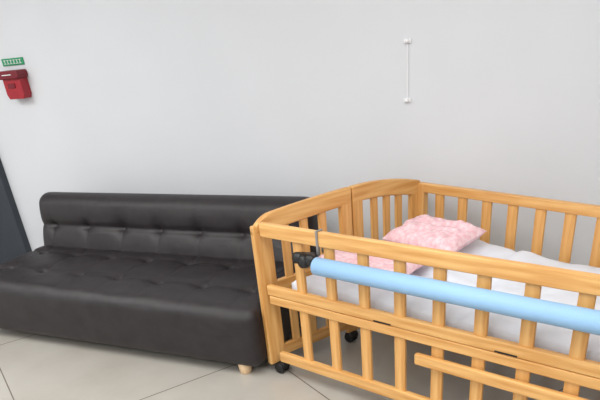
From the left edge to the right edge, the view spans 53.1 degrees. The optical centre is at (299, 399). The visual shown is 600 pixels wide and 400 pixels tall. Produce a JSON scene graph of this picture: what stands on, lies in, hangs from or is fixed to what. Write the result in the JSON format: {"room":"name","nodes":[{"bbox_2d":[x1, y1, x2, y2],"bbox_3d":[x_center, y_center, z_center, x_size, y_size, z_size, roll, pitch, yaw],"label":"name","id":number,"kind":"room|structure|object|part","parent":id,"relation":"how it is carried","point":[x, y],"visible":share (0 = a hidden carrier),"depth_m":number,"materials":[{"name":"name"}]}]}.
{"room":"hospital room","nodes":[
{"label":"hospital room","id":0,"kind":"room"},
{"bbox_2d":[0,0,599,265],"bbox_3d":[0.411,-1.887,3.291,9.500,2.800,0.100,10,36,24],"label":"wall","id":1,"kind":"structure","parent":0,"point":[202,97],"depth_m":3.51,"materials":[{"name":"paint"}]},
{"bbox_2d":[0,189,22,264],"bbox_3d":[-2.832,-2.110,4.880,0.840,2.100,0.040,10,36,24],"label":"door leaf","id":2,"kind":"structure","parent":1,"relation":"in","point":[10,248],"depth_m":5.16,"materials":[{"name":"paint"}]},
{"bbox_2d":[1,57,24,65],"bbox_3d":[-2.034,-2.395,4.250,0.210,0.045,0.010,10,36,24],"label":"wall sign","id":3,"kind":"object","parent":1,"relation":"attached to","point":[10,61],"visible":1,"depth_m":4.24,"materials":[{"name":"green plastic"}]},
{"bbox_2d":[0,158,31,253],"bbox_3d":[-2.437,-2.057,4.680,0.050,2.150,0.060,10,36,24],"label":"frame","id":4,"kind":"object","parent":1,"relation":"attached to","point":[11,205],"visible":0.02,"depth_m":4.97,"materials":[{"name":"paint"}]},
{"bbox_2d":[0,69,31,98],"bbox_3d":[-2.041,-2.253,4.288,0.218,0.180,0.106,10,36,24],"label":"box","id":5,"kind":"object","parent":1,"relation":"attached to","point":[16,83],"visible":1,"depth_m":4.26,"materials":[{"name":"red plastic"}]},
{"bbox_3d":[-2.046,-2.308,4.257,0.218,0.052,0.100,10,36,24],"label":"lid","id":6,"kind":"part","parent":5,"relation":"part of","materials":[{"name":"red plastic"}]},
{"bbox_2d":[404,38,410,102],"bbox_3d":[0.573,-1.756,3.208,0.040,0.303,0.022,10,36,24],"label":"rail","id":7,"kind":"object","parent":1,"relation":"attached to","point":[406,100],"visible":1,"depth_m":3.21,"materials":[{"name":"white plastic"}]},
{"bbox_3d":[0.575,-1.758,3.211,0.005,0.281,0.003,10,36,24],"label":"cord","id":8,"kind":"part","parent":7,"relation":"part of","materials":[{"name":"white plastic"}]},
{"bbox_2d":[0,316,599,399],"bbox_3d":[-0.855,1.054,1.587,9.700,0.100,6.750,10,36,24],"label":"floor","id":9,"kind":"structure","parent":0,"point":[32,366],"depth_m":3.33,"materials":[{"name":"tile"}]},
{"bbox_2d":[0,192,317,373],"bbox_3d":[-1.014,-0.828,3.805,2.160,0.741,0.967,10,36,24],"label":"sofa","id":10,"kind":"object","parent":9,"relation":"on","point":[175,274],"visible":0.89,"depth_m":3.65,"materials":[{"name":"black leather"}]},
{"bbox_2d":[0,245,300,366],"bbox_3d":[-1.026,-0.681,3.836,2.160,0.363,0.851,10,36,24],"label":"seat cushion","id":11,"kind":"object","parent":10,"relation":"on","point":[205,305],"depth_m":3.50,"materials":[{"name":"black leather"}]},
{"bbox_3d":[-0.885,-1.095,3.994,2.160,0.524,0.215,10,22,24],"label":"backrest","id":12,"kind":"part","parent":10,"relation":"part of","materials":[{"name":"black leather"}]},
{"bbox_3d":[-0.300,-0.186,3.292,0.084,0.070,0.084,10,36,24],"label":"leg","id":13,"kind":"part","parent":10,"relation":"part of","materials":[{"name":"brown wood"}]},
{"bbox_2d":[250,179,599,399],"bbox_3d":[0.833,-0.483,2.810,1.872,0.859,1.169,21,41,36],"label":"crib","id":14,"kind":"object","parent":9,"relation":"on","point":[574,369],"depth_m":2.58,"materials":[{"name":"brown wood"}]},
{"bbox_3d":[-0.157,-0.526,3.065,0.100,0.746,0.035,-24,36,-26],"label":"post","id":15,"kind":"part","parent":14,"relation":"part of","materials":[{"name":"brown wood"}]},
{"bbox_2d":[276,360,289,368],"bbox_3d":[-0.093,-0.202,3.258,0.076,0.034,0.076,10,36,24],"label":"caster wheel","id":16,"kind":"object","parent":14,"relation":"attached to","point":[279,365],"depth_m":3.23,"materials":[{"name":"black plastic"}]},
{"bbox_3d":[0.044,-0.648,3.153,0.457,0.080,0.028,-24,36,-26],"label":"rail","id":17,"kind":"part","parent":14,"relation":"part of","materials":[{"name":"brown wood"}]},
{"bbox_2d":[292,252,315,267],"bbox_3d":[0.021,-0.628,2.699,0.128,0.074,0.073,10,36,24],"label":"clamp","id":18,"kind":"object","parent":14,"relation":"attached to","point":[303,259],"visible":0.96,"depth_m":2.69,"materials":[{"name":"black plastic"}]},
{"bbox_3d":[-0.009,-0.644,2.714,0.052,0.052,0.040,21,24,36],"label":"knob","id":19,"kind":"part","parent":18,"relation":"part of","materials":[{"name":"black plastic"}]},
{"bbox_3d":[0.020,-0.623,2.698,0.060,0.060,0.040,21,24,36],"label":"knob","id":20,"kind":"part","parent":18,"relation":"part of","materials":[{"name":"black plastic"}]},
{"bbox_3d":[0.046,-0.623,2.671,0.052,0.052,0.040,21,24,36],"label":"knob","id":21,"kind":"part","parent":18,"relation":"part of","materials":[{"name":"black plastic"}]},
{"bbox_3d":[0.077,-0.354,3.340,0.457,0.060,0.028,-24,36,-26],"label":"rail","id":22,"kind":"part","parent":14,"relation":"part of","materials":[{"name":"brown wood"}]},
{"bbox_2d":[315,229,323,254],"bbox_3d":[0.086,-0.695,2.640,0.012,0.106,0.040,21,41,36],"label":"hook","id":23,"kind":"object","parent":14,"relation":"attached to","point":[316,231],"visible":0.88,"depth_m":2.62,"materials":[{"name":"metal"}]},
{"bbox_3d":[0.263,-0.723,3.281,0.070,0.768,0.035,-24,36,-26],"label":"post","id":24,"kind":"part","parent":14,"relation":"part of","materials":[{"name":"brown wood"}]},
{"bbox_2d":[345,330,357,337],"bbox_3d":[0.301,-0.391,3.487,0.076,0.034,0.076,10,36,24],"label":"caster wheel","id":25,"kind":"object","parent":14,"relation":"attached to","point":[349,333],"depth_m":3.46,"materials":[{"name":"black plastic"}]},
{"bbox_3d":[0.560,0.015,2.670,1.740,0.055,0.030,21,41,36],"label":"rail","id":26,"kind":"part","parent":14,"relation":"part of","materials":[{"name":"brown wood"}]},
{"bbox_3d":[0.324,-0.752,3.317,0.070,0.768,0.035,-27,37,-29],"label":"post","id":27,"kind":"part","parent":14,"relation":"part of","materials":[{"name":"brown wood"}]},
{"bbox_2d":[319,250,423,273],"bbox_3d":[0.352,-0.682,2.900,0.520,0.082,0.320,20,40,35],"label":"pillow","id":28,"kind":"object","parent":14,"relation":"on","point":[348,257],"visible":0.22,"depth_m":2.79,"materials":[{"name":"pink fabric"}]},
{"bbox_3d":[0.672,-0.898,3.546,0.070,0.703,0.035,-27,37,-29],"label":"post","id":29,"kind":"part","parent":14,"relation":"part of","materials":[{"name":"brown wood"}]},
{"bbox_3d":[0.719,-0.908,3.539,0.045,0.720,0.045,-29,39,-31],"label":"corner post","id":30,"kind":"part","parent":14,"relation":"part of","materials":[{"name":"brown wood"}]},
{"bbox_3d":[0.485,-0.556,2.321,1.770,0.066,0.030,21,41,36],"label":"rail","id":31,"kind":"part","parent":14,"relation":"part of","materials":[{"name":"brown wood"}]},
{"bbox_3d":[0.514,-0.300,2.482,1.770,0.050,0.030,21,41,36],"label":"rail","id":32,"kind":"part","parent":14,"relation":"part of","materials":[{"name":"brown wood"}]},
{"bbox_2d":[382,214,485,251],"bbox_3d":[0.678,-0.846,3.058,0.288,0.125,0.440,-29,38,-31],"label":"pillow","id":33,"kind":"object","parent":14,"relation":"on","point":[425,230],"visible":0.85,"depth_m":2.98,"materials":[{"name":"pink fabric"}]},
{"bbox_3d":[0.528,-0.261,2.510,1.760,0.045,0.045,21,41,36],"label":"rail","id":34,"kind":"part","parent":14,"relation":"part of","materials":[{"name":"brown wood"}]},
{"bbox_2d":[292,240,599,361],"bbox_3d":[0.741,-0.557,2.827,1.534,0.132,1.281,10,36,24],"label":"mattress","id":35,"kind":"object","parent":14,"relation":"in","point":[548,337],"depth_m":2.58,"materials":[{"name":"white fabric"}]},
{"bbox_3d":[0.588,-0.395,2.246,1.375,0.078,0.078,21,41,36],"label":"foam tube guard","id":36,"kind":"part","parent":14,"relation":"part of","materials":[{"name":"blue plastic"}]},
{"bbox_3d":[0.836,-0.048,2.288,0.910,0.050,0.025,21,41,36],"label":"gate rail","id":37,"kind":"part","parent":14,"relation":"part of","materials":[{"name":"brown wood"}]},
{"bbox_3d":[1.096,-0.977,2.946,0.030,0.050,1.300,-29,39,-31],"label":"rail","id":38,"kind":"part","parent":14,"relation":"part of","materials":[{"name":"brown wood"}]}
]}

